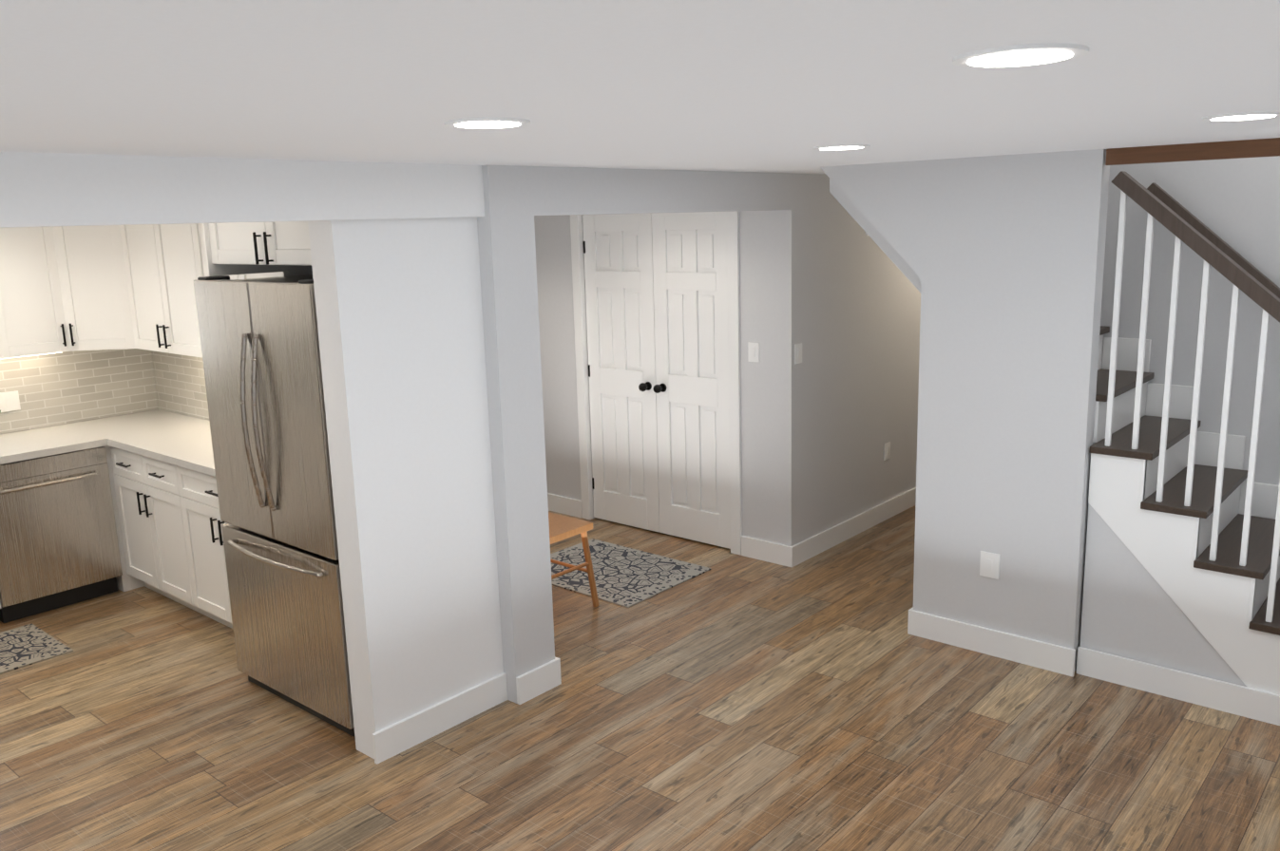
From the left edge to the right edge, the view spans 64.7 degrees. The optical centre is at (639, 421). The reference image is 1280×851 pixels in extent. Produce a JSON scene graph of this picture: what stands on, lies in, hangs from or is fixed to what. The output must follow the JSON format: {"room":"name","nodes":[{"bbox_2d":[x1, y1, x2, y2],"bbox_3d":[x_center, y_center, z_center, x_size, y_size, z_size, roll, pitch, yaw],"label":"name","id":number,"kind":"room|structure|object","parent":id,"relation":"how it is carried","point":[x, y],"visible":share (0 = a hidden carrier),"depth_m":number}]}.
{"room":"living room","nodes":[
{"label":"living room","id":0,"kind":"room"},
{"bbox_2d":[0,409,154,434],"bbox_3d":[-4.393,-0.009,5.372,0.150,2.300,7.910,8,15,40],"label":"wall","id":1,"kind":"structure","parent":0,"point":[75,422],"depth_m":6.29},
{"bbox_2d":[0,227,60,359],"bbox_3d":[-3.563,-0.833,5.788,0.387,0.886,0.423,8,15,40],"label":"upper cabinet","id":2,"kind":"object","parent":1,"relation":"attached to","point":[28,317],"depth_m":5.69},
{"bbox_2d":[0,348,155,434],"bbox_3d":[-4.202,-0.056,5.470,0.003,0.473,3.120,8,15,40],"label":"tile backsplash","id":3,"kind":"structure","parent":1,"relation":"attached to","point":[64,388],"depth_m":6.27},
{"bbox_2d":[0,390,20,412],"bbox_3d":[-3.742,-0.119,5.983,0.009,0.115,0.120,8,15,40],"label":"electrical outlet","id":4,"kind":"object","parent":3,"relation":"attached to","point":[9,401],"visible":1,"depth_m":5.99},
{"bbox_2d":[41,225,129,352],"bbox_3d":[-3.167,-0.892,6.025,0.668,0.886,0.663,8,15,40],"label":"upper cabinet","id":5,"kind":"object","parent":1,"relation":"attached to","point":[90,288],"depth_m":5.83},
{"bbox_2d":[148,350,209,420],"bbox_3d":[-2.292,-0.190,5.864,2.300,0.473,0.003,8,15,40],"label":"tile backsplash","id":6,"kind":"structure","parent":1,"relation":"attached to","point":[179,380],"depth_m":6.40},
{"bbox_2d":[0,152,920,759],"bbox_3d":[-0.853,0.143,4.103,0.280,2.300,10.600,8,15,40],"label":"wall","id":7,"kind":"structure","parent":0,"point":[395,262],"depth_m":4.12},
{"bbox_2d":[114,223,202,358],"bbox_3d":[-2.536,-0.839,5.667,0.970,0.886,0.387,8,15,40],"label":"upper cabinet","id":8,"kind":"object","parent":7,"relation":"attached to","point":[160,268],"depth_m":5.57},
{"bbox_2d":[193,223,312,280],"bbox_3d":[-1.900,-0.753,5.150,0.927,0.886,0.350,8,15,40],"label":"upper cabinet","id":9,"kind":"object","parent":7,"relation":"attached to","point":[233,274],"depth_m":4.76},
{"bbox_2d":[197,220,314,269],"bbox_3d":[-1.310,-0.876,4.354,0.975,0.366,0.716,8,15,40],"label":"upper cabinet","id":10,"kind":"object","parent":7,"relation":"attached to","point":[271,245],"depth_m":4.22},
{"bbox_2d":[372,672,507,764],"bbox_3d":[-0.818,1.228,4.218,0.016,0.125,0.686,8,15,40],"label":"baseboard","id":11,"kind":"structure","parent":7,"relation":"attached to","point":[431,721],"depth_m":4.19},
{"bbox_2d":[517,656,561,688],"bbox_3d":[-1.728,0.946,5.757,3.596,0.125,0.016,8,15,40],"label":"baseboard","id":12,"kind":"structure","parent":7,"relation":"attached to","point":[548,674],"depth_m":4.54},
{"bbox_2d":[794,343,802,364],"bbox_3d":[0.923,-0.396,5.877,0.009,0.115,0.075,8,15,40],"label":"light switch","id":13,"kind":"object","parent":7,"relation":"attached to","point":[797,353],"visible":1,"depth_m":5.87},
{"bbox_2d":[790,487,916,567],"bbox_3d":[1.760,0.593,7.021,0.016,0.125,2.626,8,15,40],"label":"baseboard","id":14,"kind":"structure","parent":7,"relation":"attached to","point":[800,552],"depth_m":6.56},
{"bbox_2d":[883,441,890,460],"bbox_3d":[1.682,0.200,6.870,0.009,0.115,0.075,8,15,40],"label":"outlet","id":15,"kind":"object","parent":7,"relation":"attached to","point":[887,454],"visible":1,"depth_m":6.86},
{"bbox_2d":[0,505,1279,850],"bbox_3d":[-0.698,1.337,4.235,7.900,0.100,10.600,8,15,40],"label":"floor","id":16,"kind":"structure","parent":0,"point":[821,701],"depth_m":4.04},
{"bbox_2d":[0,624,73,674],"bbox_3d":[-3.422,1.217,4.948,0.570,0.008,1.000,8,15,40],"label":"kitchen rug","id":17,"kind":"object","parent":16,"relation":"on","point":[26,645],"visible":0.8,"depth_m":5.17},
{"bbox_2d":[0,446,122,623],"bbox_3d":[-3.470,0.596,5.817,0.683,0.887,0.626,8,15,40],"label":"dishwasher","id":18,"kind":"object","parent":16,"relation":"on","point":[59,545],"visible":0.92,"depth_m":5.63},
{"bbox_2d":[114,519,133,592],"bbox_3d":[-3.089,0.487,6.300,0.728,0.891,0.614,8,15,40],"label":"base cabinet","id":19,"kind":"object","parent":16,"relation":"on","point":[123,582],"depth_m":5.94},
{"bbox_2d":[121,504,197,611],"bbox_3d":[-2.513,0.565,5.829,0.892,0.891,0.586,8,15,40],"label":"base cabinet","id":20,"kind":"object","parent":16,"relation":"on","point":[157,544],"depth_m":5.60},
{"bbox_2d":[0,409,218,519],"bbox_3d":[-3.305,0.323,4.762,2.346,0.040,3.116,8,15,40],"label":"countertop","id":21,"kind":"structure","parent":20,"relation":"on","point":[158,460],"depth_m":5.66},
{"bbox_2d":[186,496,232,629],"bbox_3d":[-1.924,0.648,5.328,0.912,0.891,0.586,8,15,40],"label":"base cabinet","id":22,"kind":"object","parent":16,"relation":"on","point":[203,523],"depth_m":5.23},
{"bbox_2d":[193,274,355,737],"bbox_3d":[-1.325,0.286,4.522,0.925,1.882,0.843,8,15,40],"label":"fridge","id":23,"kind":"object","parent":16,"relation":"on","point":[260,351],"visible":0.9,"depth_m":4.20},
{"bbox_2d":[548,512,599,607],"bbox_3d":[-0.563,0.574,5.432,0.474,0.923,0.474,8,15,40],"label":"chair","id":24,"kind":"object","parent":16,"relation":"on","point":[562,527],"visible":0.23,"depth_m":5.45},
{"bbox_2d":[550,538,711,608],"bbox_3d":[-0.190,0.895,6.095,0.980,0.008,0.760,8,15,40],"label":"rug","id":25,"kind":"object","parent":16,"relation":"on","point":[626,577],"visible":0.71,"depth_m":6.02},
{"bbox_2d":[1079,171,1279,695],"bbox_3d":[2.439,-0.048,4.471,3.202,2.345,0.851,8,15,40],"label":"staircase","id":26,"kind":"structure","parent":16,"relation":"on","point":[1182,564],"depth_m":4.28},
{"bbox_2d":[0,0,1279,173],"bbox_3d":[-0.767,-1.089,3.749,7.900,0.250,10.600,8,15,40],"label":"ceiling","id":27,"kind":"structure","parent":0,"point":[761,85],"depth_m":1.69},
{"bbox_2d":[444,117,530,128],"bbox_3d":[-0.348,-0.681,2.308,0.194,0.008,0.194,8,15,40],"label":"recessed light","id":28,"kind":"object","parent":27,"relation":"in","point":[487,123],"visible":1,"depth_m":2.27},
{"bbox_2d":[812,144,870,150],"bbox_3d":[0.696,-0.948,3.491,0.194,0.008,0.194,8,15,40],"label":"recessed light","id":29,"kind":"object","parent":27,"relation":"in","point":[840,147],"visible":1,"depth_m":3.44},
{"bbox_2d":[952,42,1089,68],"bbox_3d":[0.573,-0.551,1.526,0.194,0.008,0.194,8,15,40],"label":"recessed light","id":30,"kind":"object","parent":27,"relation":"in","point":[1021,55],"visible":0.96,"depth_m":1.49},
{"bbox_2d":[1202,111,1279,121],"bbox_3d":[1.616,-0.818,2.709,0.194,0.008,0.194,8,15,40],"label":"recessed light","id":31,"kind":"object","parent":27,"relation":"in","point":[1243,116],"visible":1,"depth_m":2.67},
{"bbox_2d":[534,210,772,542],"bbox_3d":[-0.299,-0.514,7.307,3.450,2.300,0.700,8,15,40],"label":"wall","id":32,"kind":"structure","parent":0,"point":[555,299],"depth_m":6.23},
{"bbox_2d":[547,493,582,517],"bbox_3d":[-1.110,0.525,7.772,1.845,0.125,0.016,8,15,40],"label":"baseboard","id":33,"kind":"structure","parent":32,"relation":"attached to","point":[557,504],"depth_m":7.28},
{"bbox_2d":[570,210,742,555],"bbox_3d":[0.091,-0.321,6.541,1.370,2.200,0.048,8,15,40],"label":"door frame","id":34,"kind":"structure","parent":32,"relation":"attached to","point":[581,334],"depth_m":6.30},
{"bbox_2d":[582,211,730,549],"bbox_3d":[0.085,-0.286,6.539,1.206,2.108,0.121,8,15,40],"label":"double door","id":35,"kind":"structure","parent":32,"relation":"in","point":[657,308],"depth_m":6.53},
{"bbox_2d":[747,342,759,362],"bbox_3d":[0.674,-0.411,5.992,0.075,0.115,0.009,8,15,40],"label":"light switch","id":36,"kind":"object","parent":32,"relation":"attached to","point":[753,352],"visible":1,"depth_m":5.99},
{"bbox_2d":[741,535,790,567],"bbox_3d":[0.765,0.790,6.178,0.345,0.125,0.016,8,15,40],"label":"baseboard","id":37,"kind":"structure","parent":32,"relation":"attached to","point":[751,547],"depth_m":6.16},
{"bbox_2d":[820,149,1109,671],"bbox_3d":[2.256,-0.362,6.180,1.320,2.300,3.606,5,13,29],"label":"wall","id":38,"kind":"structure","parent":0,"point":[998,261],"depth_m":4.56},
{"bbox_2d":[979,551,999,579],"bbox_3d":[1.635,0.671,4.726,0.090,0.120,0.009,8,15,40],"label":"outlet","id":39,"kind":"object","parent":38,"relation":"attached to","point":[989,564],"visible":1,"depth_m":4.72},
{"bbox_2d":[1092,156,1279,485],"bbox_3d":[0.146,0.082,1.720,3.450,3.300,8.400,8,15,40],"label":"wall","id":40,"kind":"structure","parent":0,"point":[1234,203],"depth_m":4.73},
{"bbox_2d":[1105,137,1279,165],"bbox_3d":[2.558,-0.989,3.574,1.715,0.065,0.035,8,15,40],"label":"trim","id":41,"kind":"structure","parent":40,"relation":"attached to","point":[1226,150],"depth_m":3.90}
]}

